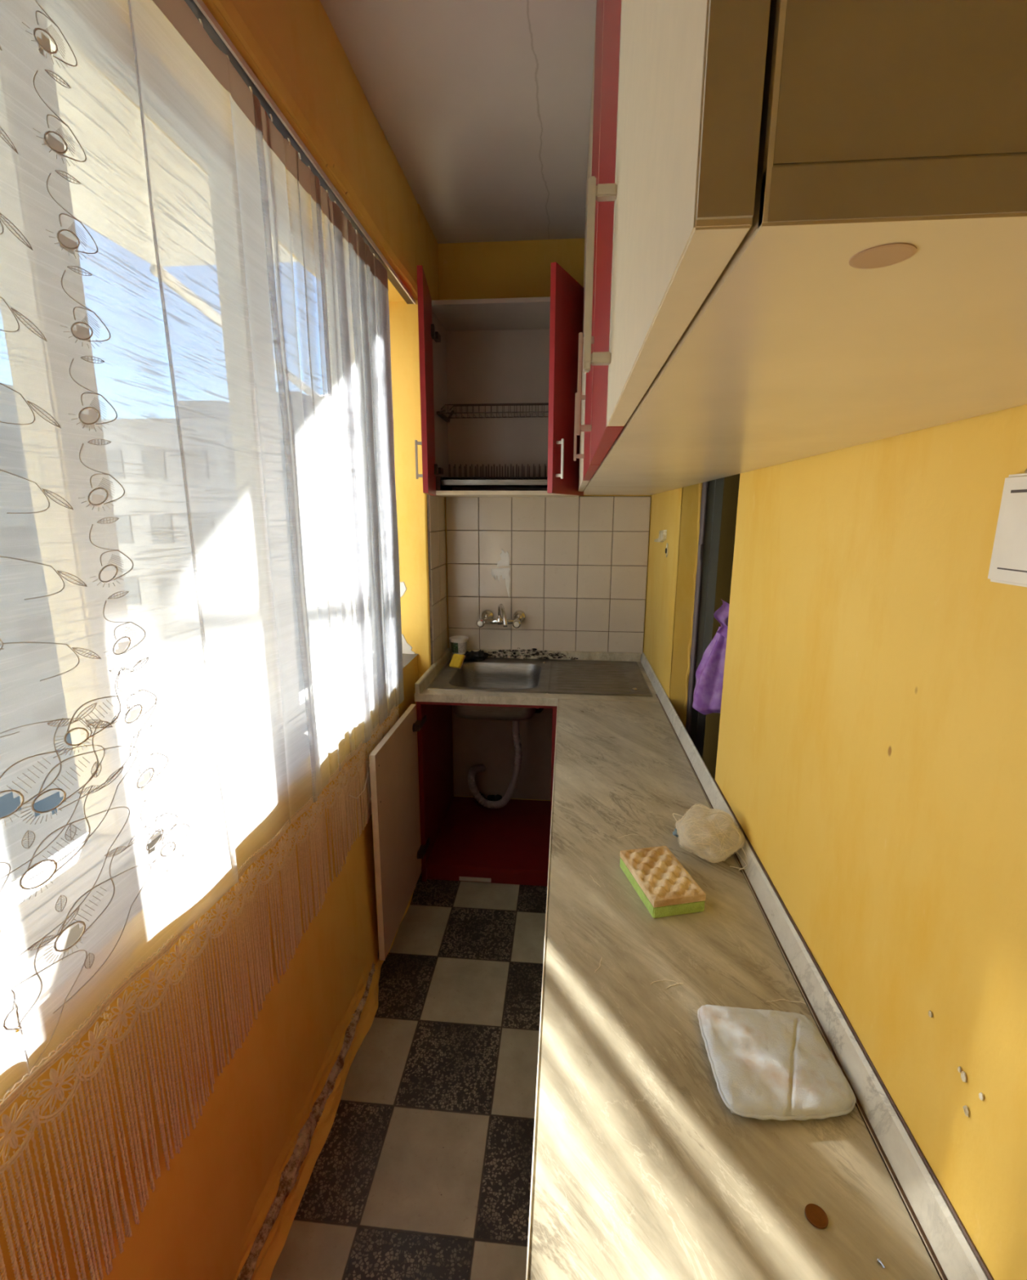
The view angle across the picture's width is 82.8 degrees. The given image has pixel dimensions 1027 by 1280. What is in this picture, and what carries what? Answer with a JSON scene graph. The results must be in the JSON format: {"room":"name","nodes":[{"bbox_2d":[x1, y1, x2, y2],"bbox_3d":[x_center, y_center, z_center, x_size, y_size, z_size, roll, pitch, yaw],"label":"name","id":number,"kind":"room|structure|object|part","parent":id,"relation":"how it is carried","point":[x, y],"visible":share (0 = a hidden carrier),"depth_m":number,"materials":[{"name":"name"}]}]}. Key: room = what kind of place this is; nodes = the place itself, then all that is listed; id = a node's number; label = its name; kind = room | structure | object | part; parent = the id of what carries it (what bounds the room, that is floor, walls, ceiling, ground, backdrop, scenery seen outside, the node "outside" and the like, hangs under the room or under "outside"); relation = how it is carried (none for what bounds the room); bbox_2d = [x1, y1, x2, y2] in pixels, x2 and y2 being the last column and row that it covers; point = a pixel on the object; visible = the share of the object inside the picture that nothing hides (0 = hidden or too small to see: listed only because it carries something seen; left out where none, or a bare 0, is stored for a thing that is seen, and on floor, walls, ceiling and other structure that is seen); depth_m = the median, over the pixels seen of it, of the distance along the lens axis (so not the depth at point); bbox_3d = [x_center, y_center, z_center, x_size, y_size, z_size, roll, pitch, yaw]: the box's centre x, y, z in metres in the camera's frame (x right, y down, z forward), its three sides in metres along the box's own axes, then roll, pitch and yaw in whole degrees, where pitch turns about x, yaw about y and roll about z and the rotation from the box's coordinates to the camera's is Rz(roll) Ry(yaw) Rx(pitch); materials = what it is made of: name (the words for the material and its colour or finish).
{"room":"kitchen","nodes":[
{"label":"kitchen","id":0,"kind":"room"},
{"bbox_2d":[0,0,439,1279],"bbox_3d":[-0.629,-0.029,0.966,0.307,2.567,3.780,1,12,5],"label":"wall","id":1,"kind":"structure","parent":0,"point":[195,1220],"depth_m":1.22,"materials":[{"name":"yellow paint"}]},
{"bbox_2d":[0,31,351,959],"bbox_3d":[-0.652,-0.372,1.249,0.075,1.355,2.230,1,12,5],"label":"window","id":2,"kind":"structure","parent":1,"relation":"in","point":[82,332],"depth_m":0.90,"materials":[{"name":"paint"}]},
{"bbox_3d":[-0.628,0.395,0.888,0.166,0.002,3.250,1,12,5],"label":"window sill","id":3,"kind":"part","parent":1,"relation":"part of","materials":[{"name":"paint"}]},
{"bbox_2d":[184,0,415,304],"bbox_3d":[-0.481,-1.020,1.090,0.032,0.022,2.220,1,12,5],"label":"rail","id":4,"kind":"object","parent":1,"relation":"attached to","point":[216,33],"visible":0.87,"depth_m":1.17,"materials":[{"name":"metal"}]},
{"bbox_2d":[0,0,404,1279],"bbox_3d":[-0.488,-0.122,1.123,0.031,1.757,1.900,1,12,5],"label":"sheer curtain","id":5,"kind":"object","parent":4,"relation":"hanging from","point":[180,205],"visible":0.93,"depth_m":0.85,"materials":[{"name":"fabric"}]},
{"bbox_3d":[-0.491,0.424,1.225,0.011,0.128,1.821,1,12,5],"label":"lace trim","id":6,"kind":"part","parent":5,"relation":"part of","materials":[{"name":"fabric"}]},
{"bbox_3d":[-0.442,0.426,1.675,0.007,0.043,0.167,1,12,4],"label":"tie cord","id":7,"kind":"part","parent":5,"relation":"part of","materials":[{"name":"fabric"}]},
{"bbox_2d":[227,885,416,1279],"bbox_3d":[-0.517,1.220,0.895,0.084,0.156,2.940,1,12,5],"label":"baseboard","id":8,"kind":"structure","parent":1,"relation":"attached to","point":[267,1231],"depth_m":1.34,"materials":[{"name":"yellow paint"}]},
{"bbox_2d":[270,868,546,1279],"bbox_3d":[-0.085,1.268,1.193,1.400,0.060,3.780,1,12,5],"label":"floor","id":9,"kind":"structure","parent":0,"point":[422,1171],"depth_m":1.46,"materials":[{"name":"tile"}]},
{"bbox_2d":[365,701,557,960],"bbox_3d":[-0.117,0.601,2.322,0.570,0.766,1.102,1,12,5],"label":"base cabinet","id":10,"kind":"object","parent":9,"relation":"on","point":[461,838],"visible":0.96,"depth_m":2.42,"materials":[{"name":"wood"}]},
{"bbox_3d":[-0.437,0.434,1.782,0.020,0.132,0.010,1,12,5],"label":"handle","id":11,"kind":"part","parent":10,"relation":"part of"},
{"bbox_3d":[-0.400,0.638,2.038,0.018,0.705,0.480,1,12,5],"label":"door","id":12,"kind":"part","parent":10,"relation":"part of","materials":[{"name":"beige wood"}]},
{"bbox_3d":[-0.335,0.545,2.578,0.018,0.766,0.596,1,12,5],"label":"panel","id":13,"kind":"part","parent":10,"relation":"part of","materials":[{"name":"red wood"}]},
{"bbox_3d":[-0.102,0.242,2.193,0.498,0.010,0.016,1,12,5],"label":"rail","id":14,"kind":"part","parent":10,"relation":"part of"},
{"bbox_2d":[473,791,502,804],"bbox_3d":[-0.123,0.772,2.827,0.154,0.056,0.075,1,12,5],"label":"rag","id":15,"kind":"object","parent":10,"relation":"on","point":[491,797],"visible":0.38,"depth_m":2.82,"materials":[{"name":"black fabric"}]},
{"bbox_3d":[-0.079,0.861,2.623,0.498,0.016,0.585,1,12,5],"label":"panel","id":16,"kind":"part","parent":10,"relation":"part of","materials":[{"name":"red wood"}]},
{"bbox_3d":[-0.050,0.455,2.845,0.498,0.684,0.009,1,12,5],"label":"panel","id":17,"kind":"part","parent":10,"relation":"part of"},
{"bbox_2d":[414,648,659,706],"bbox_3d":[0.113,0.140,2.444,0.921,0.082,0.612,1,12,5],"label":"countertop","id":18,"kind":"structure","parent":10,"relation":"on","point":[421,694],"depth_m":2.21,"materials":[{"name":"laminate"}]},
{"bbox_2d":[426,657,653,720],"bbox_3d":[0.114,0.243,2.484,0.862,0.206,0.527,1,12,5],"label":"sink","id":19,"kind":"object","parent":18,"relation":"in","point":[574,677],"visible":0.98,"depth_m":2.45,"materials":[{"name":"metal"}]},
{"bbox_2d":[448,653,465,668],"bbox_3d":[-0.246,0.093,2.550,0.060,0.059,0.045,6,13,24],"label":"sponge","id":20,"kind":"object","parent":19,"relation":"on","point":[457,660],"visible":1,"depth_m":2.54,"materials":[{"name":"plastic"}]},
{"bbox_2d":[448,635,468,654],"bbox_3d":[-0.251,0.025,2.683,0.088,0.075,0.088,1,12,5],"label":"plastic tub","id":21,"kind":"object","parent":19,"relation":"on","point":[458,643],"visible":0.98,"depth_m":2.66,"materials":[{"name":"white plastic"}]},
{"bbox_2d":[462,649,489,661],"bbox_3d":[-0.183,0.077,2.688,0.146,0.058,0.085,1,12,5],"label":"cloth","id":22,"kind":"object","parent":19,"relation":"on","point":[471,655],"visible":0.85,"depth_m":2.67,"materials":[{"name":"fabric"}]},
{"bbox_2d":[467,720,522,808],"bbox_3d":[-0.113,0.536,2.712,0.155,0.497,0.327,-9,15,-36],"label":"drain pipe","id":23,"kind":"object","parent":19,"relation":"attached to","point":[504,800],"visible":0.94,"depth_m":2.66,"materials":[{"name":"plastic"}]},
{"bbox_2d":[448,662,541,720],"bbox_3d":[-0.069,0.219,2.479,0.362,0.150,0.395,1,12,5],"label":"basin","id":24,"kind":"object","parent":19,"relation":"in","point":[490,675],"depth_m":2.64,"materials":[{"name":"metal"}]},
{"bbox_3d":[0.179,0.557,2.532,0.018,0.766,0.596,1,12,5],"label":"panel","id":25,"kind":"part","parent":10,"relation":"part of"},
{"bbox_3d":[0.313,0.706,1.842,0.358,0.767,0.740,1,12,5],"label":"base cabinet","id":26,"kind":"object","parent":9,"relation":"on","visible":0},
{"bbox_2d":[525,652,994,1279],"bbox_3d":[0.254,0.448,1.031,0.388,0.074,3.467,1,12,5],"label":"countertop","id":27,"kind":"structure","parent":26,"relation":"on","point":[642,1169],"depth_m":0.68,"materials":[{"name":"laminate"}]},
{"bbox_2d":[619,845,706,918],"bbox_3d":[0.265,0.429,1.051,0.094,0.042,0.152,-2,12,-11],"label":"sponge","id":28,"kind":"object","parent":27,"relation":"on","point":[660,880],"visible":1,"depth_m":1.02,"materials":[{"name":"green plastic"}]},
{"bbox_2d":[672,803,746,870],"bbox_3d":[0.394,0.384,1.166,0.134,0.082,0.151,1,12,5],"label":"net scrubber","id":29,"kind":"object","parent":27,"relation":"on","point":[713,835],"visible":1,"depth_m":1.13,"materials":[{"name":"plastic"}]},
{"bbox_2d":[697,1004,856,1120],"bbox_3d":[0.318,0.513,0.716,0.162,0.018,0.159,1,12,5],"label":"cleaning cloth","id":30,"kind":"object","parent":27,"relation":"on","point":[766,1064],"visible":1,"depth_m":0.70,"materials":[{"name":"white fabric"}]},
{"bbox_2d":[766,999,805,1004],"bbox_3d":[0.378,0.502,0.810,0.054,0.001,0.005,1,12,3],"label":"thread","id":31,"kind":"object","parent":27,"relation":"on","point":[779,999],"visible":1,"depth_m":0.81},
{"bbox_2d":[804,1203,828,1229],"bbox_3d":[0.292,0.555,0.561,0.020,0.002,0.020,1,12,5],"label":"coin","id":32,"kind":"object","parent":27,"relation":"on","point":[815,1215],"visible":1,"depth_m":0.56,"materials":[{"name":"orange metal"}]},
{"bbox_2d":[876,1257,885,1268],"bbox_3d":[0.332,0.562,0.525,0.004,0.004,0.007,-4,13,-18],"label":"screw","id":33,"kind":"object","parent":27,"relation":"on","point":[878,1260],"visible":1,"depth_m":0.53,"materials":[{"name":"silver metal"}]},
{"bbox_2d":[320,0,596,243],"bbox_3d":[-0.074,-1.299,0.643,1.400,0.060,3.780,1,12,5],"label":"ceiling","id":34,"kind":"structure","parent":0,"point":[482,107],"depth_m":1.59,"materials":[{"name":"paint"}]},
{"bbox_2d":[426,238,651,800],"bbox_3d":[0.073,-0.366,2.555,1.400,2.565,0.418,1,12,5],"label":"wall","id":35,"kind":"structure","parent":0,"point":[576,568],"depth_m":2.64,"materials":[{"name":"white tile"}]},
{"bbox_2d":[414,262,583,497],"bbox_3d":[-0.029,-0.916,2.228,0.610,0.708,0.638,1,12,5],"label":"upper cabinet","id":36,"kind":"object","parent":35,"relation":"attached to","point":[525,349],"visible":0.95,"depth_m":2.44,"materials":[{"name":"red laminate"}]},
{"bbox_3d":[-0.327,-0.626,2.020,0.026,0.130,0.010,0,12,-2],"label":"handle","id":37,"kind":"part","parent":36,"relation":"part of","materials":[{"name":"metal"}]},
{"bbox_3d":[-0.308,-0.887,2.087,0.018,0.708,0.298,0,12,-2],"label":"door","id":38,"kind":"part","parent":36,"relation":"part of","materials":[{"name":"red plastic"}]},
{"bbox_3d":[-0.311,-0.957,2.405,0.016,0.672,0.326,1,12,5],"label":"panel","id":39,"kind":"part","parent":36,"relation":"part of","materials":[{"name":"wood"}]},
{"bbox_3d":[-0.021,-1.287,2.308,0.596,0.016,0.327,1,12,5],"label":"panel","id":40,"kind":"part","parent":36,"relation":"part of","materials":[{"name":"white laminate"}]},
{"bbox_2d":[435,463,547,490],"bbox_3d":[-0.022,-0.680,2.449,0.564,0.112,0.270,1,12,5],"label":"dish rack","id":41,"kind":"object","parent":36,"relation":"in","point":[442,483],"visible":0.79,"depth_m":2.39,"materials":[{"name":"metal"}]},
{"bbox_2d":[440,480,547,488],"bbox_3d":[-0.022,-0.658,2.459,0.536,0.020,0.260,1,12,5],"label":"drip tray","id":42,"kind":"object","parent":41,"relation":"on","point":[444,483],"depth_m":2.35,"materials":[{"name":"metal"}]},
{"bbox_2d":[442,463,547,479],"bbox_3d":[-0.021,-0.708,2.456,0.552,0.059,0.180,1,12,5],"label":"wire basket","id":43,"kind":"object","parent":41,"relation":"on","point":[470,477],"depth_m":2.43,"materials":[{"name":"grey metal"}]},
{"bbox_2d":[436,403,548,422],"bbox_3d":[-0.020,-0.954,2.406,0.564,0.069,0.200,1,12,5],"label":"dish rack","id":44,"kind":"object","parent":36,"relation":"attached to","point":[441,414],"visible":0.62,"depth_m":2.37,"materials":[{"name":"metal"}]},
{"bbox_3d":[-0.008,-0.984,2.535,0.564,0.672,0.006,1,12,5],"label":"panel","id":45,"kind":"part","parent":36,"relation":"part of","materials":[{"name":"laminate"}]},
{"bbox_3d":[-0.024,-0.614,2.452,0.596,0.016,0.327,1,12,5],"label":"panel","id":46,"kind":"part","parent":36,"relation":"part of","materials":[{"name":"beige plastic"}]},
{"bbox_3d":[0.158,-0.616,1.982,0.026,0.130,0.010,7,14,27],"label":"handle","id":47,"kind":"part","parent":36,"relation":"part of","materials":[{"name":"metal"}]},
{"bbox_3d":[0.195,-0.875,2.044,0.018,0.708,0.298,7,14,27],"label":"door","id":48,"kind":"part","parent":36,"relation":"part of","materials":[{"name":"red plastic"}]},
{"bbox_2d":[475,604,525,628],"bbox_3d":[-0.060,-0.108,2.630,0.220,0.109,0.184,1,12,5],"label":"mixer tap","id":49,"kind":"object","parent":35,"relation":"attached to","point":[487,615],"visible":1,"depth_m":2.66,"materials":[{"name":"silver metal"}]},
{"bbox_3d":[-0.149,-0.078,2.648,0.040,0.040,0.037,1,12,5],"label":"knob","id":50,"kind":"part","parent":49,"relation":"part of","materials":[{"name":"silver metal"}]},
{"bbox_3d":[-0.049,-0.111,2.603,0.019,0.092,0.140,-3,12,-13],"label":"spout","id":51,"kind":"part","parent":49,"relation":"part of","materials":[{"name":"silver metal"}]},
{"bbox_3d":[0.015,-0.074,2.634,0.040,0.040,0.037,1,12,5],"label":"knob","id":52,"kind":"part","parent":49,"relation":"part of","materials":[{"name":"silver metal"}]},
{"bbox_2d":[702,473,740,779],"bbox_3d":[1.214,-0.151,1.575,1.165,2.665,2.850,1,12,5],"label":"wall","id":53,"kind":"structure","parent":0,"point":[731,488],"depth_m":2.96,"materials":[{"name":"paint"}]},
{"bbox_2d":[643,404,1026,1279],"bbox_3d":[0.497,-0.002,0.867,0.133,2.565,3.580,1,12,5],"label":"wall","id":54,"kind":"structure","parent":0,"point":[872,753],"depth_m":0.63,"materials":[{"name":"yellow paint"}]},
{"bbox_2d":[577,23,708,494],"bbox_3d":[0.395,-1.020,1.929,0.325,1.013,1.090,1,12,5],"label":"upper cabinet","id":55,"kind":"object","parent":54,"relation":"attached to","point":[589,487],"visible":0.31,"depth_m":1.78,"materials":[{"name":"red laminate"}]},
{"bbox_3d":[0.226,-0.987,1.774,0.018,1.010,0.741,1,12,5],"label":"door","id":56,"kind":"part","parent":55,"relation":"part of","materials":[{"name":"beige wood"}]},
{"bbox_3d":[0.402,-0.533,2.033,0.304,0.016,1.090,1,12,5],"label":"panel","id":57,"kind":"part","parent":55,"relation":"part of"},
{"bbox_2d":[573,0,775,480],"bbox_3d":[0.310,-0.856,1.161,0.351,1.013,0.490,1,12,5],"label":"upper cabinet","id":58,"kind":"object","parent":54,"relation":"attached to","point":[593,472],"visible":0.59,"depth_m":1.16,"materials":[{"name":"red laminate"}]},
{"bbox_3d":[0.166,-0.536,1.468,0.026,0.162,0.012,1,12,5],"label":"handle","id":59,"kind":"part","parent":58,"relation":"part of","materials":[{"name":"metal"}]},
{"bbox_3d":[0.170,-0.858,1.172,0.018,1.010,0.486,1,12,5],"label":"door","id":60,"kind":"part","parent":58,"relation":"part of","materials":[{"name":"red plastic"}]},
{"bbox_3d":[0.331,-0.368,1.263,0.304,0.016,0.490,1,12,5],"label":"panel","id":61,"kind":"part","parent":58,"relation":"part of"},
{"bbox_2d":[685,477,724,759],"bbox_3d":[0.701,0.077,1.655,0.318,2.080,0.657,1,12,5],"label":"door","id":62,"kind":"structure","parent":54,"relation":"in","point":[712,495],"depth_m":1.92,"materials":[{"name":"black metal"}]},
{"bbox_2d":[692,600,729,714],"bbox_3d":[0.661,0.052,1.786,0.203,0.366,0.113,1,12,5],"label":"plastic bag","id":63,"kind":"object","parent":62,"relation":"hanging from","point":[707,695],"visible":0.6,"depth_m":1.77,"materials":[{"name":"purple plastic"}]},
{"bbox_2d":[576,0,941,465],"bbox_3d":[0.267,-0.757,0.699,0.351,1.013,0.458,1,12,5],"label":"upper cabinet","id":64,"kind":"object","parent":54,"relation":"attached to","point":[624,445],"visible":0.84,"depth_m":0.72,"materials":[{"name":"red laminate"}]},
{"bbox_3d":[0.122,-0.434,0.990,0.026,0.162,0.012,1,12,5],"label":"handle","id":65,"kind":"part","parent":64,"relation":"part of","materials":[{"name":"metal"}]},
{"bbox_3d":[0.127,-0.759,0.711,0.018,1.010,0.454,1,12,5],"label":"door","id":66,"kind":"part","parent":64,"relation":"part of","materials":[{"name":"red plastic"}]},
{"bbox_3d":[0.288,-0.269,0.802,0.304,0.016,0.458,1,12,5],"label":"panel","id":67,"kind":"part","parent":64,"relation":"part of","materials":[{"name":"beige wood"}]},
{"bbox_2d":[582,0,1026,426],"bbox_3d":[0.227,-0.665,0.270,0.351,1.014,0.425,1,12,5],"label":"upper cabinet","id":68,"kind":"object","parent":54,"relation":"attached to","point":[820,217],"visible":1,"depth_m":0.20,"materials":[{"name":"beige laminate"}]},
{"bbox_3d":[0.080,-0.338,0.544,0.026,0.162,0.012,1,12,5],"label":"handle","id":69,"kind":"part","parent":68,"relation":"part of","materials":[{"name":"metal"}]},
{"bbox_3d":[0.087,-0.667,0.281,0.018,1.010,0.420,1,12,5],"label":"door","id":70,"kind":"part","parent":68,"relation":"part of","materials":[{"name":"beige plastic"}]},
{"bbox_3d":[0.248,-0.177,0.372,0.304,0.016,0.424,1,12,5],"label":"panel","id":71,"kind":"part","parent":68,"relation":"part of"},
{"bbox_3d":[0.232,-0.630,0.069,0.302,0.996,0.018,1,12,5],"label":"panel","id":72,"kind":"part","parent":68,"relation":"part of","materials":[{"name":"brown wood"}]},
{"bbox_2d":[987,468,1026,586],"bbox_3d":[0.401,-0.092,0.445,0.017,0.104,0.085,2,12,9],"label":"light switch","id":73,"kind":"object","parent":54,"relation":"attached to","point":[1008,562],"visible":1,"depth_m":0.47,"materials":[{"name":"white plastic"}]},
{"label":"outside","id":74,"kind":"structure","parent":0,"visible":0},
{"bbox_2d":[0,770,151,871],"bbox_3d":[-37.594,0.689,34.456,79.100,0.100,120.000,1,12,5],"label":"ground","id":75,"kind":"structure","parent":74,"point":[8,804],"depth_m":16.39,"materials":[{"name":"grey"}]},
{"bbox_2d":[4,587,71,773],"bbox_3d":[-19.876,-1.303,15.949,9.550,11.700,12.000,1,12,5],"label":"apartment building","id":76,"kind":"structure","parent":75,"relation":"on","point":[68,735],"depth_m":19.55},
{"bbox_2d":[175,393,335,676],"bbox_3d":[-12.420,-5.075,30.338,11.700,13.100,9.050,1,12,5],"label":"apartment building","id":77,"kind":"structure","parent":75,"relation":"on","point":[314,551],"depth_m":25.60,"materials":[{"name":"grey concrete"}]},
{"bbox_3d":[-0.694,2.260,1.370,0.200,11.000,7.600,1,12,5],"label":"wall","id":78,"kind":"structure","parent":0,"visible":0},
{"bbox_2d":[49,40,66,153],"bbox_3d":[-1.415,-1.222,-0.171,1.125,0.150,5.920,1,12,5],"label":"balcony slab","id":79,"kind":"object","parent":78,"relation":"attached to","point":[52,45],"depth_m":1.47,"materials":[{"name":"white concrete"}]}
]}

